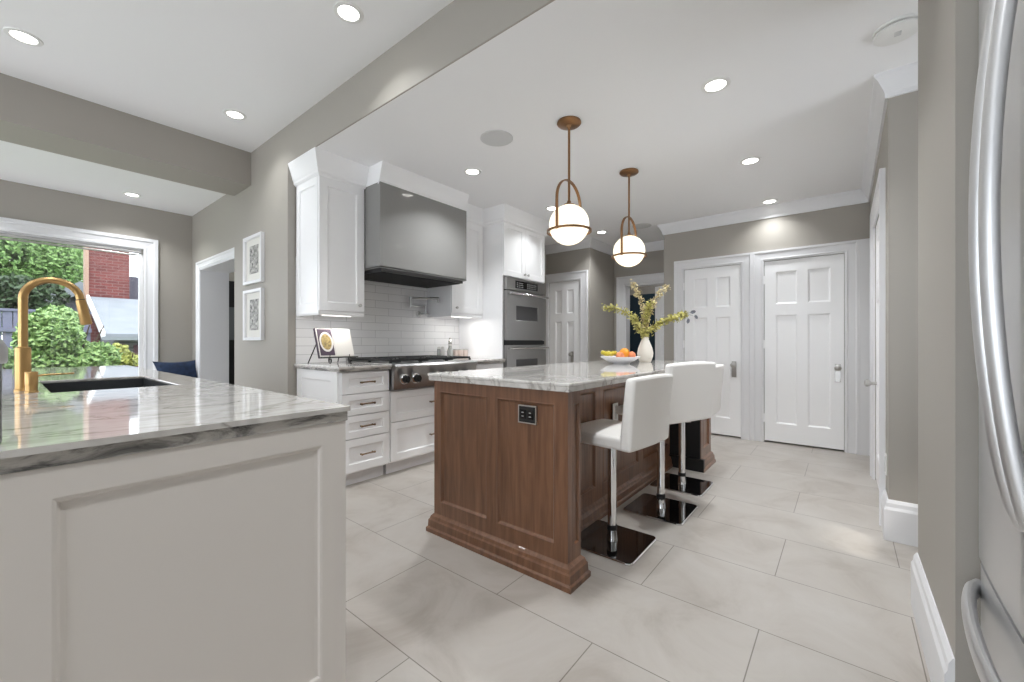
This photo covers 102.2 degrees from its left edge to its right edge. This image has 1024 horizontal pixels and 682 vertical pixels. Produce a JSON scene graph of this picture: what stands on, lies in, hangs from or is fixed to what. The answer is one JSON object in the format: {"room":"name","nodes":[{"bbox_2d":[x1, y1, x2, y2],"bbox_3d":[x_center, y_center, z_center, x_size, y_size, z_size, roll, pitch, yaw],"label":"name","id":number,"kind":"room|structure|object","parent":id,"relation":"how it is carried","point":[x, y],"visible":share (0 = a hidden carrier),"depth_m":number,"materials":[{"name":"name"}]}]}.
{"room":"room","nodes":[
{"label":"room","id":0,"kind":"room"},
{"bbox_2d":[0,179,191,361],"bbox_3d":[-5.618,-0.365,3.626,0.200,2.910,5.200,0,0,39],"label":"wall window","id":1,"kind":"structure","parent":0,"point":[173,231],"depth_m":5.02,"materials":[{"name":"grey paint"}]},
{"bbox_2d":[0,233,142,255],"bbox_3d":[-5.122,-1.067,4.126,0.045,0.077,2.161,0,0,39],"label":"roller shade","id":2,"kind":"object","parent":1,"relation":"attached to","point":[3,235],"visible":1,"depth_m":4.48,"materials":[{"name":"grey fabric"}]},
{"bbox_2d":[0,217,157,370],"bbox_3d":[-5.114,-0.360,4.109,0.120,1.760,2.585,0,0,39],"label":"window","id":3,"kind":"structure","parent":1,"relation":"attached to","point":[147,262],"depth_m":4.95,"materials":[{"name":"white paint"}]},
{"bbox_2d":[0,140,225,215],"bbox_3d":[-4.969,-1.752,2.885,1.740,0.265,4.860,0,0,39],"label":"ceiling","id":4,"kind":"structure","parent":0,"point":[18,163],"depth_m":4.14,"materials":[{"name":"white paint"}]},
{"bbox_2d":[122,192,140,196],"bbox_3d":[-4.173,-1.617,4.537,0.156,0.006,0.156,0,0,39],"label":"recessed light","id":5,"kind":"object","parent":4,"relation":"in","point":[124,193],"visible":1,"depth_m":4.53,"materials":[{"name":"white"}]},
{"bbox_2d":[192,194,233,360],"bbox_3d":[-3.349,-0.265,4.890,1.750,2.710,0.295,0,0,39],"label":"wall","id":6,"kind":"structure","parent":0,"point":[213,226],"depth_m":4.86,"materials":[{"name":"grey paint"}]},
{"bbox_2d":[196,248,233,383],"bbox_3d":[-3.266,0.052,4.809,1.460,2.075,0.328,0,0,39],"label":"door","id":7,"kind":"structure","parent":6,"relation":"attached to","point":[212,273],"depth_m":5.18,"materials":[{"name":"white paint"}]},
{"bbox_2d":[0,0,453,152],"bbox_3d":[-1.409,-1.835,-0.027,6.560,0.100,4.790,0,0,39],"label":"ceiling","id":8,"kind":"structure","parent":0,"point":[177,64],"depth_m":2.55,"materials":[{"name":"white paint"}]},
{"bbox_2d":[3,27,43,46],"bbox_3d":[-2.856,-1.782,2.416,0.156,0.006,0.156,0,0,39],"label":"recessed light","id":9,"kind":"object","parent":8,"relation":"in","point":[22,36],"visible":1,"depth_m":2.41,"materials":[{"name":"white"}]},
{"bbox_2d":[223,109,246,119],"bbox_3d":[-2.173,-1.782,3.240,0.156,0.006,0.156,0,0,39],"label":"recessed light","id":10,"kind":"object","parent":8,"relation":"in","point":[234,114],"visible":1,"depth_m":3.24,"materials":[{"name":"white"}]},
{"bbox_2d":[333,1,363,23],"bbox_3d":[-0.885,-1.782,2.237,0.156,0.006,0.156,0,0,39],"label":"recessed light","id":11,"kind":"object","parent":8,"relation":"in","point":[348,12],"visible":1,"depth_m":2.23,"materials":[{"name":"white"}]},
{"bbox_2d":[229,272,233,280],"bbox_3d":[-2.587,-0.290,5.651,3.780,2.760,1.844,0,0,39],"label":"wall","id":12,"kind":"structure","parent":0,"point":[231,275],"depth_m":6.36,"materials":[{"name":"grey paint"}]},
{"bbox_2d":[229,281,233,384],"bbox_3d":[-4.255,0.070,6.367,0.065,2.000,0.820,0,0,39],"label":"door","id":13,"kind":"structure","parent":12,"relation":"in","point":[231,283],"depth_m":6.30,"materials":[{"name":"black"}]},
{"bbox_2d":[234,125,298,395],"bbox_3d":[-2.290,-0.398,3.828,1.230,2.975,0.110,0,0,39],"label":"wall","id":14,"kind":"structure","parent":0,"point":[268,205],"depth_m":3.62,"materials":[{"name":"grey paint"}]},
{"bbox_2d":[0,73,250,195],"bbox_3d":[-4.138,-1.681,2.171,0.450,0.409,4.790,0,0,39],"label":"beam","id":15,"kind":"structure","parent":14,"relation":"attached to","point":[32,115],"depth_m":3.21,"materials":[{"name":"grey paint"}]},
{"bbox_2d":[243,287,264,339],"bbox_3d":[-2.392,-0.250,3.818,0.435,0.470,0.030,0,0,39],"label":"framed picture","id":16,"kind":"object","parent":14,"relation":"attached to","point":[253,299],"visible":1,"depth_m":3.81,"materials":[{"name":"white paint"}]},
{"bbox_2d":[250,299,257,329],"bbox_3d":[-2.388,-0.253,3.823,0.205,0.285,0.002,0,0,39],"label":"print","id":17,"kind":"object","parent":16,"relation":"attached to","point":[253,302],"depth_m":3.82},
{"bbox_2d":[243,231,264,285],"bbox_3d":[-2.392,-0.762,3.818,0.435,0.444,0.030,0,0,39],"label":"framed picture","id":18,"kind":"object","parent":14,"relation":"attached to","point":[253,245],"visible":1,"depth_m":3.81,"materials":[{"name":"white paint"}]},
{"bbox_2d":[250,244,257,273],"bbox_3d":[-2.388,-0.764,3.823,0.205,0.259,0.002,0,0,39],"label":"print","id":19,"kind":"object","parent":18,"relation":"attached to","point":[253,247],"depth_m":3.82},
{"bbox_2d":[296,175,363,316],"bbox_3d":[-1.514,-0.756,3.463,0.419,1.087,0.393,0,0,39],"label":"upper cabinet","id":20,"kind":"object","parent":14,"relation":"attached to","point":[329,212],"visible":1,"depth_m":3.35,"materials":[{"name":"white paint"}]},
{"bbox_2d":[288,0,554,162],"bbox_3d":[0.404,-1.677,1.594,5.770,0.415,0.010,0,0,39],"label":"beam","id":21,"kind":"structure","parent":14,"relation":"attached to","point":[461,27],"depth_m":2.38,"materials":[{"name":"grey paint"}]},
{"bbox_2d":[288,147,368,188],"bbox_3d":[-1.521,-1.382,3.431,0.466,0.174,0.456,0,0,39],"label":"trim","id":22,"kind":"structure","parent":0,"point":[316,161],"depth_m":3.29,"materials":[{"name":"white paint"}]},
{"bbox_2d":[296,250,546,363],"bbox_3d":[-0.353,-0.190,5.326,0.108,2.560,4.747,0,0,39],"label":"wall","id":23,"kind":"structure","parent":0,"point":[388,326],"depth_m":4.13,"materials":[{"name":"tile"}]},
{"bbox_2d":[364,181,465,287],"bbox_3d":[-1.004,-0.944,3.943,0.610,0.733,0.987,0,0,39],"label":"range hood","id":24,"kind":"object","parent":23,"relation":"attached to","point":[411,239],"visible":0.92,"depth_m":3.64,"materials":[{"name":"grey metal"}]},
{"bbox_2d":[366,163,377,186],"bbox_3d":[-0.882,-1.391,3.847,0.240,0.157,0.989,0,0,39],"label":"trim","id":25,"kind":"structure","parent":24,"relation":"on","point":[372,178],"depth_m":3.44,"materials":[{"name":"white paint"}]},
{"bbox_2d":[378,160,468,210],"bbox_3d":[-0.764,-1.382,3.750,0.066,0.174,0.991,0,0,39],"label":"trim","id":26,"kind":"structure","parent":24,"relation":"on","point":[388,173],"depth_m":3.67,"materials":[{"name":"white paint"}]},
{"bbox_2d":[409,296,438,316],"bbox_3d":[-0.927,-0.368,4.383,0.301,0.204,0.222,0,0,-9],"label":"pot filler","id":27,"kind":"object","parent":23,"relation":"attached to","point":[418,313],"visible":1,"depth_m":4.30,"materials":[{"name":"silver metal"}]},
{"bbox_2d":[427,222,482,317],"bbox_3d":[-0.617,-0.784,4.577,0.419,1.032,0.476,0,0,39],"label":"upper cabinet","id":28,"kind":"object","parent":23,"relation":"attached to","point":[465,299],"visible":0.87,"depth_m":4.49,"materials":[{"name":"white paint"}]},
{"bbox_2d":[466,203,548,236],"bbox_3d":[-0.219,-1.382,4.809,0.766,0.174,1.336,0,0,39],"label":"trim","id":29,"kind":"structure","parent":23,"relation":"attached to","point":[506,213],"depth_m":4.55,"materials":[{"name":"white paint"}]},
{"bbox_2d":[547,248,613,363],"bbox_3d":[1.071,-0.190,6.431,0.740,2.560,0.800,0,0,39],"label":"wall","id":30,"kind":"structure","parent":0,"point":[599,265],"depth_m":6.13,"materials":[{"name":"grey paint"}]},
{"bbox_2d":[546,270,587,363],"bbox_3d":[0.770,0.030,6.141,0.795,2.120,0.110,0,0,39],"label":"door","id":31,"kind":"structure","parent":30,"relation":"in","point":[568,300],"depth_m":6.12,"materials":[{"name":"white paint"}]},
{"bbox_2d":[317,0,917,245],"bbox_3d":[2.760,-1.680,4.518,5.770,0.420,7.500,0,0,39],"label":"ceiling","id":32,"kind":"structure","parent":0,"point":[797,99],"depth_m":2.62,"materials":[{"name":"white paint"}]},
{"bbox_2d":[463,168,480,175],"bbox_3d":[-0.341,-1.467,3.562,0.156,0.006,0.156,0,0,39],"label":"recessed light","id":33,"kind":"object","parent":32,"relation":"in","point":[469,171],"visible":1,"depth_m":3.56,"materials":[{"name":"white plastic"}]},
{"bbox_2d":[480,130,512,145],"bbox_3d":[-0.111,-1.467,2.979,0.236,0.006,0.236,0,0,39],"label":"ceiling speaker","id":34,"kind":"object","parent":32,"relation":"attached to","point":[491,137],"visible":1,"depth_m":2.97,"materials":[{"name":"grey"}]},
{"bbox_2d":[545,206,558,210],"bbox_3d":[0.443,-1.467,4.535,0.156,0.006,0.156,0,0,39],"label":"recessed light","id":35,"kind":"object","parent":32,"relation":"in","point":[550,208],"visible":0.71,"depth_m":4.54,"materials":[{"name":"white"}]},
{"bbox_2d":[547,116,591,244],"bbox_3d":[0.381,-1.060,2.759,0.298,0.821,0.298,0,0,-27],"label":"globe pendant","id":36,"kind":"object","parent":32,"relation":"hanging from","point":[569,223],"visible":1,"depth_m":2.68,"materials":[{"name":"white glass"}]},
{"bbox_2d":[611,168,646,266],"bbox_3d":[1.009,-1.060,3.561,0.298,0.821,0.298,0,0,-27],"label":"globe pendant","id":37,"kind":"object","parent":32,"relation":"hanging from","point":[629,250],"visible":1,"depth_m":3.48,"materials":[{"name":"white glass"}]},
{"bbox_2d":[632,223,651,228],"bbox_3d":[1.642,-1.467,5.226,0.236,0.006,0.236,0,0,39],"label":"ceiling speaker","id":38,"kind":"object","parent":32,"relation":"attached to","point":[641,225],"visible":0.85,"depth_m":5.19,"materials":[{"name":"grey"}]},
{"bbox_2d":[635,224,650,228],"bbox_3d":[1.642,-1.466,5.226,0.218,0.002,0.218,0,0,39],"label":"grille","id":39,"kind":"object","parent":38,"relation":"attached to","point":[638,226],"depth_m":5.24,"materials":[{"name":"grey"}]},
{"bbox_2d":[701,76,730,93],"bbox_3d":[1.164,-1.467,2.362,0.156,0.006,0.156,0,0,39],"label":"recessed light","id":40,"kind":"object","parent":32,"relation":"in","point":[716,84],"visible":1,"depth_m":2.35,"materials":[{"name":"white"}]},
{"bbox_2d":[739,156,761,164],"bbox_3d":[1.933,-1.467,3.348,0.156,0.006,0.156,0,0,39],"label":"recessed light","id":41,"kind":"object","parent":32,"relation":"in","point":[750,160],"visible":1,"depth_m":3.34,"materials":[{"name":"white plastic"}]},
{"bbox_2d":[761,199,777,203],"bbox_3d":[2.693,-1.467,4.316,0.156,0.006,0.156,0,0,39],"label":"recessed light","id":42,"kind":"object","parent":32,"relation":"in","point":[769,201],"visible":1,"depth_m":4.31,"materials":[{"name":"white"}]},
{"bbox_2d":[872,13,917,46],"bbox_3d":[1.801,-1.450,1.933,0.176,0.041,0.176,0,0,39],"label":"smoke detector","id":43,"kind":"object","parent":32,"relation":"attached to","point":[898,29],"visible":0.92,"depth_m":1.91,"materials":[{"name":"white plastic"}]},
{"bbox_2d":[346,433,930,681],"bbox_3d":[-0.315,1.150,3.913,9.800,0.120,12.300,0,0,39],"label":"floor","id":44,"kind":"structure","parent":0,"point":[784,569],"depth_m":1.78,"materials":[{"name":"tile"}]},
{"bbox_2d":[0,421,345,681],"bbox_3d":[-1.893,0.655,1.917,3.167,0.869,0.611,0,0,39],"label":"base cabinet","id":45,"kind":"object","parent":44,"relation":"on","point":[224,560],"visible":0.73,"depth_m":0.88,"materials":[{"name":"white paint"}]},
{"bbox_2d":[0,365,350,474],"bbox_3d":[-2.030,0.200,1.810,3.267,0.040,0.972,0,0,39],"label":"countertop","id":46,"kind":"structure","parent":45,"relation":"on","point":[43,428],"depth_m":1.04,"materials":[{"name":"white stone"}]},
{"bbox_2d":[0,339,7,442],"bbox_3d":[-0.934,0.082,0.698,0.104,0.196,0.104,0,0,39],"label":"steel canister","id":47,"kind":"object","parent":46,"relation":"on","point":[3,347],"visible":1,"depth_m":0.72,"materials":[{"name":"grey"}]},
{"bbox_2d":[13,277,91,392],"bbox_3d":[-1.718,-0.034,1.556,0.138,0.428,0.204,0,0,39],"label":"kitchen faucet","id":48,"kind":"object","parent":46,"relation":"on","point":[25,379],"visible":1,"depth_m":1.52,"materials":[{"name":"gold metal"}]},
{"bbox_2d":[43,378,167,392],"bbox_3d":[-1.792,0.308,1.825,0.724,0.228,0.385,0,0,39],"label":"sink","id":49,"kind":"object","parent":46,"relation":"in","point":[125,383],"visible":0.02,"depth_m":2.05,"materials":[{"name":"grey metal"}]},
{"bbox_2d":[297,368,388,485],"bbox_3d":[-1.379,0.655,3.384,0.728,0.870,0.428,0,0,39],"label":"base cabinet","id":50,"kind":"object","parent":44,"relation":"on","point":[366,392],"visible":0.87,"depth_m":3.20,"materials":[{"name":"white paint"}]},
{"bbox_2d":[294,362,391,371],"bbox_3d":[-1.389,0.199,3.378,0.721,0.038,0.450,0,0,39],"label":"countertop","id":51,"kind":"structure","parent":50,"relation":"on","point":[334,366],"depth_m":3.21,"materials":[{"name":"white stone"}]},
{"bbox_2d":[308,344,357,363],"bbox_3d":[-1.472,0.057,3.404,0.284,0.242,0.315,0,0,39],"label":"book stand","id":52,"kind":"object","parent":51,"relation":"on","point":[349,357],"visible":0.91,"depth_m":3.36,"materials":[{"name":"black metal"}]},
{"bbox_2d":[313,328,353,357],"bbox_3d":[-1.455,0.008,3.387,0.109,0.242,0.300,0,0,39],"label":"cookbook","id":53,"kind":"object","parent":52,"relation":"on","point":[329,342],"visible":0.94,"depth_m":3.36,"materials":[{"name":"white paper"}]},
{"bbox_2d":[316,329,334,355],"bbox_3d":[-1.495,0.001,3.318,0.078,0.212,0.118,0,0,39],"label":"photo","id":54,"kind":"object","parent":53,"relation":"attached to","point":[325,338],"depth_m":3.31,"materials":[{"name":"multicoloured paper"}]},
{"bbox_2d":[346,355,477,390],"bbox_3d":[-0.917,0.267,3.901,0.798,0.255,0.945,0,0,39],"label":"rangetop","id":55,"kind":"object","parent":51,"relation":"on","point":[406,372],"visible":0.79,"depth_m":3.57,"materials":[{"name":"silver metal"}]},
{"bbox_2d":[383,386,433,473],"bbox_3d":[-0.945,0.744,3.923,0.728,0.693,0.943,0,0,39],"label":"base cabinet","id":56,"kind":"object","parent":44,"relation":"on","point":[411,411],"visible":0.44,"depth_m":3.52,"materials":[{"name":"white paint"}]},
{"bbox_2d":[476,362,502,369],"bbox_3d":[-0.496,0.655,4.480,0.728,0.870,0.473,0,0,39],"label":"base cabinet","id":57,"kind":"object","parent":44,"relation":"on","point":[485,365],"visible":0.03,"depth_m":4.29,"materials":[{"name":"white paint"}]},
{"bbox_2d":[463,358,504,363],"bbox_3d":[-0.499,0.199,4.482,0.721,0.038,0.475,0,0,39],"label":"countertop","id":58,"kind":"structure","parent":57,"relation":"on","point":[479,360],"depth_m":4.29,"materials":[{"name":"white stone"}]},
{"bbox_2d":[447,338,452,355],"bbox_3d":[-0.684,0.065,4.570,0.068,0.230,0.068,0,0,39],"label":"decanter","id":59,"kind":"object","parent":58,"relation":"on","point":[450,350],"visible":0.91,"depth_m":4.55,"materials":[{"name":"clear glass"}]},
{"bbox_2d":[453,349,458,355],"bbox_3d":[-0.631,0.130,4.637,0.061,0.101,0.062,0,0,39],"label":"spice jar","id":60,"kind":"object","parent":58,"relation":"on","point":[455,351],"visible":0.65,"depth_m":4.61,"materials":[{"name":"beige"}]},
{"bbox_2d":[463,349,467,355],"bbox_3d":[-0.537,0.130,4.753,0.061,0.101,0.062,0,0,39],"label":"spice jar","id":61,"kind":"object","parent":58,"relation":"on","point":[465,351],"visible":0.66,"depth_m":4.73,"materials":[{"name":"beige"}]},
{"bbox_2d":[459,222,544,362],"bbox_3d":[-0.097,-0.120,4.976,0.728,2.420,0.790,0,0,39],"label":"oven tower","id":62,"kind":"object","parent":44,"relation":"on","point":[509,250],"visible":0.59,"depth_m":4.63,"materials":[{"name":"white paint"}]},
{"bbox_2d":[503,276,548,367],"bbox_3d":[-0.036,-0.015,4.929,0.661,1.390,0.740,0,0,39],"label":"double oven","id":63,"kind":"object","parent":62,"relation":"in","point":[524,301],"visible":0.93,"depth_m":4.70,"materials":[{"name":"silver metal"}]},
{"bbox_2d":[426,381,715,594],"bbox_3d":[0.677,0.655,3.069,0.973,0.869,2.538,0,0,39],"label":"kitchen island","id":64,"kind":"object","parent":44,"relation":"on","point":[518,496],"visible":0.73,"depth_m":2.11,"materials":[{"name":"brown wood"}]},
{"bbox_2d":[518,404,536,424],"bbox_3d":[0.073,0.347,1.977,0.108,0.086,0.014,0,0,39],"label":"outlet","id":65,"kind":"object","parent":64,"relation":"attached to","point":[527,414],"visible":1,"depth_m":1.97,"materials":[{"name":"silver metal"}]},
{"bbox_2d":[520,409,525,418],"bbox_3d":[0.052,0.347,1.989,0.032,0.042,0.004,0,0,39],"label":"socket","id":66,"kind":"object","parent":65,"relation":"attached to","point":[522,411],"depth_m":1.99,"materials":[{"name":"grey plastic"}]},
{"bbox_2d":[527,410,532,419],"bbox_3d":[0.087,0.347,1.962,0.032,0.042,0.004,0,0,39],"label":"socket","id":67,"kind":"object","parent":65,"relation":"attached to","point":[529,412],"depth_m":1.96,"materials":[{"name":"grey plastic"}]},
{"bbox_2d":[427,360,705,392],"bbox_3d":[0.681,0.200,3.076,0.945,0.040,2.555,0,0,39],"label":"island countertop","id":68,"kind":"structure","parent":64,"relation":"on","point":[574,376],"depth_m":2.29,"materials":[{"name":"white stone"}]},
{"bbox_2d":[600,356,639,363],"bbox_3d":[0.898,0.150,3.430,0.324,0.060,0.324,0,0,39],"label":"fruit bowl","id":69,"kind":"object","parent":68,"relation":"on","point":[613,359],"visible":0.93,"depth_m":3.33,"materials":[{"name":"white ceramic"}]},
{"bbox_2d":[601,350,616,355],"bbox_3d":[0.804,0.093,3.437,0.120,0.052,0.130,0,0,39],"label":"grape bunch","id":70,"kind":"object","parent":69,"relation":"in","point":[605,353],"visible":1,"depth_m":3.40,"materials":[{"name":"yellow food"}]},
{"bbox_2d":[620,348,628,356],"bbox_3d":[0.928,0.090,3.410,0.084,0.088,0.084,0,0,39],"label":"orange","id":71,"kind":"object","parent":69,"relation":"on","point":[624,351],"visible":0.67,"depth_m":3.38,"materials":[{"name":"orange food"}]},
{"bbox_2d":[628,351,635,356],"bbox_3d":[0.984,0.108,3.395,0.066,0.070,0.066,0,0,39],"label":"peach","id":72,"kind":"object","parent":69,"relation":"in","point":[631,354],"visible":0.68,"depth_m":3.37,"materials":[{"name":"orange food"}]},
{"bbox_2d":[637,337,652,361],"bbox_3d":[1.199,0.068,3.717,0.140,0.225,0.140,0,0,39],"label":"vase","id":73,"kind":"object","parent":68,"relation":"on","point":[645,350],"visible":0.96,"depth_m":3.67,"materials":[{"name":"beige ceramic"}]},
{"bbox_2d":[601,303,648,336],"bbox_3d":[1.009,-0.106,3.674,0.447,0.472,0.111,0,0,-8],"label":"leafy branch","id":74,"kind":"object","parent":73,"relation":"in","point":[610,305],"visible":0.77,"depth_m":3.66,"materials":[{"name":"yellow"}]},
{"bbox_2d":[630,279,647,333],"bbox_3d":[1.158,-0.224,3.752,0.176,0.708,0.113,0,0,39],"label":"leafy branch","id":75,"kind":"object","parent":73,"relation":"in","point":[636,290],"visible":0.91,"depth_m":3.74,"materials":[{"name":"yellow plant"}]},
{"bbox_2d":[630,312,647,337],"bbox_3d":[1.131,-0.068,3.679,0.214,0.396,0.101,0,0,-42],"label":"leafy branch","id":76,"kind":"object","parent":73,"relation":"in","point":[636,323],"visible":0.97,"depth_m":3.65,"materials":[{"name":"yellow"}]},
{"bbox_2d":[638,300,655,338],"bbox_3d":[1.213,-0.124,3.697,0.104,0.508,0.157,0,0,-30],"label":"leafy branch","id":77,"kind":"object","parent":73,"relation":"in","point":[648,306],"visible":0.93,"depth_m":3.69,"materials":[{"name":"yellow"}]},
{"bbox_2d":[645,284,670,334],"bbox_3d":[1.316,-0.204,3.781,0.310,0.669,0.102,0,0,-22],"label":"leafy branch","id":78,"kind":"object","parent":73,"relation":"in","point":[667,286],"visible":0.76,"depth_m":3.78,"materials":[{"name":"yellow plant"}]},
{"bbox_2d":[645,310,697,336],"bbox_3d":[1.421,-0.083,3.734,0.496,0.426,0.116,0,0,-5],"label":"leafy branch","id":79,"kind":"object","parent":73,"relation":"in","point":[682,315],"visible":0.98,"depth_m":3.72,"materials":[{"name":"yellow"}]},
{"bbox_2d":[613,403,617,419],"bbox_3d":[0.694,0.470,2.767,0.008,0.120,0.080,0,0,39],"label":"outlet","id":80,"kind":"object","parent":64,"relation":"attached to","point":[615,416],"visible":0.74,"depth_m":2.76,"materials":[{"name":"white plastic"}]},
{"bbox_2d":[581,374,672,565],"bbox_3d":[0.567,0.626,2.236,0.498,0.927,0.435,0,0,45],"label":"bar stool","id":81,"kind":"object","parent":44,"relation":"on","point":[644,423],"visible":0.91,"depth_m":2.11,"materials":[{"name":"white leather"}]},
{"bbox_2d":[616,361,715,525],"bbox_3d":[0.986,0.604,2.676,0.454,0.972,0.506,0,0,-34],"label":"bar stool","id":82,"kind":"object","parent":44,"relation":"on","point":[693,382],"visible":0.8,"depth_m":2.53,"materials":[{"name":"white leather"}]},
{"bbox_2d":[650,364,723,496],"bbox_3d":[1.320,0.626,3.136,0.498,0.927,0.434,0,0,39],"label":"bar stool","id":83,"kind":"object","parent":44,"relation":"on","point":[679,483],"visible":0.49,"depth_m":3.10,"materials":[{"name":"metal"}]},
{"bbox_2d":[961,0,1023,681],"bbox_3d":[1.226,0.050,0.510,0.890,2.080,0.912,0,0,39],"label":"refrigerator","id":84,"kind":"object","parent":44,"relation":"on","point":[996,170],"visible":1,"depth_m":0.80,"materials":[{"name":"grey metal"}]},
{"bbox_3d":[-4.797,0.865,4.079,0.470,0.450,2.775,0,0,39],"label":"window bench","id":85,"kind":"object","parent":44,"relation":"on","visible":0},
{"bbox_2d":[152,360,196,377],"bbox_3d":[-4.013,0.425,4.966,0.203,0.401,0.460,0,0,25],"label":"throw pillow","id":86,"kind":"object","parent":85,"relation":"on","point":[187,368],"visible":0.45,"depth_m":4.94,"materials":[{"name":"blue fabric"}]},
{"bbox_2d":[614,250,663,355],"bbox_3d":[2.236,-0.190,6.083,1.750,2.560,0.120,0,0,39],"label":"wall","id":87,"kind":"structure","parent":0,"point":[653,263],"depth_m":6.22,"materials":[{"name":"grey paint"}]},
{"bbox_2d":[616,272,663,359],"bbox_3d":[2.271,0.040,6.207,1.310,2.100,0.414,0,0,39],"label":"door frame","id":88,"kind":"structure","parent":87,"relation":"in","point":[623,284],"depth_m":6.39,"materials":[{"name":"white paint"}]},
{"bbox_2d":[630,284,663,359],"bbox_3d":[2.833,-0.190,7.663,3.200,2.560,0.110,0,0,39],"label":"wall","id":89,"kind":"structure","parent":0,"point":[635,339],"depth_m":7.92,"materials":[{"name":"blue paint"}]},
{"bbox_2d":[545,61,917,255],"bbox_3d":[2.446,-1.407,3.847,1.950,0.125,6.029,0,0,-20],"label":"trim","id":90,"kind":"structure","parent":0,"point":[901,80],"depth_m":4.11,"materials":[{"name":"white paint"}]},
{"bbox_2d":[664,202,869,449],"bbox_3d":[2.976,-0.190,4.877,2.059,2.560,0.830,0,0,39],"label":"wall","id":91,"kind":"structure","parent":0,"point":[851,222],"depth_m":4.54,"materials":[{"name":"grey paint"}]},
{"bbox_2d":[674,252,751,439],"bbox_3d":[2.334,0.049,4.842,0.842,2.082,0.110,0,0,39],"label":"door","id":92,"kind":"structure","parent":91,"relation":"in","point":[720,297],"depth_m":4.78,"materials":[{"name":"white paint"}]},
{"bbox_2d":[752,240,858,454],"bbox_3d":[3.016,0.049,4.293,0.910,2.082,0.110,0,0,39],"label":"door","id":93,"kind":"structure","parent":91,"relation":"in","point":[803,344],"depth_m":4.28,"materials":[{"name":"white paint"}]},
{"bbox_2d":[859,238,869,455],"bbox_3d":[3.401,0.049,3.983,0.076,2.082,0.030,0,0,39],"label":"trim","id":94,"kind":"structure","parent":91,"relation":"attached to","point":[864,244],"depth_m":3.97,"materials":[{"name":"white paint"}]},
{"bbox_2d":[870,90,917,503],"bbox_3d":[3.574,-0.190,2.534,2.012,2.560,2.270,0,0,39],"label":"wall","id":95,"kind":"structure","parent":0,"point":[898,150],"depth_m":2.25,"materials":[{"name":"grey paint"}]},
{"bbox_2d":[864,167,885,525],"bbox_3d":[2.566,0.030,2.909,0.110,2.120,1.190,0,0,39],"label":"door","id":96,"kind":"structure","parent":95,"relation":"in","point":[879,199],"depth_m":3.17,"materials":[{"name":"white paint"}]},
{"bbox_2d":[884,453,886,474],"bbox_3d":[2.153,0.703,2.381,0.009,0.115,0.070,0,0,39],"label":"outlet","id":97,"kind":"object","parent":95,"relation":"attached to","point":[885,456],"visible":0.98,"depth_m":2.36,"materials":[{"name":"white plastic"}]},
{"bbox_2d":[881,489,917,546],"bbox_3d":[2.872,0.979,1.757,1.932,0.222,0.220,0,0,39],"label":"baseboard","id":98,"kind":"structure","parent":95,"relation":"attached to","point":[899,520],"depth_m":2.24,"materials":[{"name":"white paint"}]},
{"bbox_2d":[918,0,980,681],"bbox_3d":[1.815,-0.347,1.109,0.965,2.875,0.735,0,0,39],"label":"wall","id":99,"kind":"structure","parent":0,"point":[948,30],"depth_m":1.20,"materials":[{"name":"grey paint"}]},
{"bbox_2d":[911,552,954,681],"bbox_3d":[1.815,0.979,1.125,0.985,0.222,0.750,0,0,39],"label":"baseboard","id":100,"kind":"structure","parent":99,"relation":"attached to","point":[938,654],"depth_m":1.36,"materials":[{"name":"white paint"}]},
{"label":"outside","id":101,"kind":"structure","parent":0,"visible":0},
{"bbox_3d":[-17.581,1.340,15.445,33.240,0.100,26.000,0,0,39],"label":"ground","id":102,"kind":"structure","parent":101,"visible":0},
{"bbox_2d":[2,347,13,368],"bbox_3d":[-6.099,0.663,5.007,0.553,1.260,0.475,0,0,39],"label":"shrub","id":103,"kind":"object","parent":102,"relation":"on","point":[10,364],"visible":0.06,"depth_m":4.96,"materials":[{"name":"green plant"}]},
{"bbox_2d":[0,272,70,348],"bbox_3d":[-12.245,-0.198,9.662,2.838,2.976,1.246,0,0,-41],"label":"tree","id":104,"kind":"object","parent":102,"relation":"on","point":[10,285],"visible":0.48,"depth_m":9.84,"materials":[{"name":"green plant"}]},
{"bbox_2d":[0,236,82,334],"bbox_3d":[-20.275,-3.711,15.857,4.280,10.024,7.362,0,0,39],"label":"maple tree","id":105,"kind":"object","parent":102,"relation":"on","point":[33,260],"visible":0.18,"depth_m":16.23,"materials":[{"name":"green plant"}]},
{"bbox_2d":[0,308,91,368],"bbox_3d":[-11.217,0.305,7.109,0.110,1.970,5.600,0,0,39],"label":"fence","id":106,"kind":"object","parent":102,"relation":"on","point":[6,329],"visible":0.16,"depth_m":8.38,"materials":[{"name":"grey paint"}]},
{"bbox_2d":[46,281,82,310],"bbox_3d":[-15.072,-0.310,13.809,3.400,3.200,2.200,0,0,39],"label":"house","id":107,"kind":"structure","parent":102,"relation":"on","point":[72,299],"depth_m":12.99,"materials":[{"name":"grey"}]},
{"bbox_2d":[10,303,122,367],"bbox_3d":[-6.872,0.349,6.353,1.322,1.892,1.257,0,0,35],"label":"bush","id":108,"kind":"object","parent":102,"relation":"on","point":[57,337],"visible":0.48,"depth_m":6.05,"materials":[{"name":"green plant"}]},
{"bbox_2d":[83,247,137,341],"bbox_3d":[-10.649,-1.610,12.661,2.530,5.800,3.640,0,0,39],"label":"brick house","id":109,"kind":"structure","parent":102,"relation":"on","point":[105,274],"depth_m":10.78,"materials":[{"name":"brown brick"}]},
{"bbox_2d":[86,295,137,366],"bbox_3d":[-8.790,0.050,10.791,2.570,2.480,3.020,0,0,39],"label":"shed","id":110,"kind":"object","parent":102,"relation":"on","point":[118,316],"visible":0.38,"depth_m":9.70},
{"bbox_2d":[112,343,137,366],"bbox_3d":[-7.303,0.654,7.805,0.576,1.278,0.516,0,0,-5],"label":"shrub","id":111,"kind":"object","parent":102,"relation":"on","point":[128,358],"visible":0.29,"depth_m":7.74,"materials":[{"name":"green plant"}]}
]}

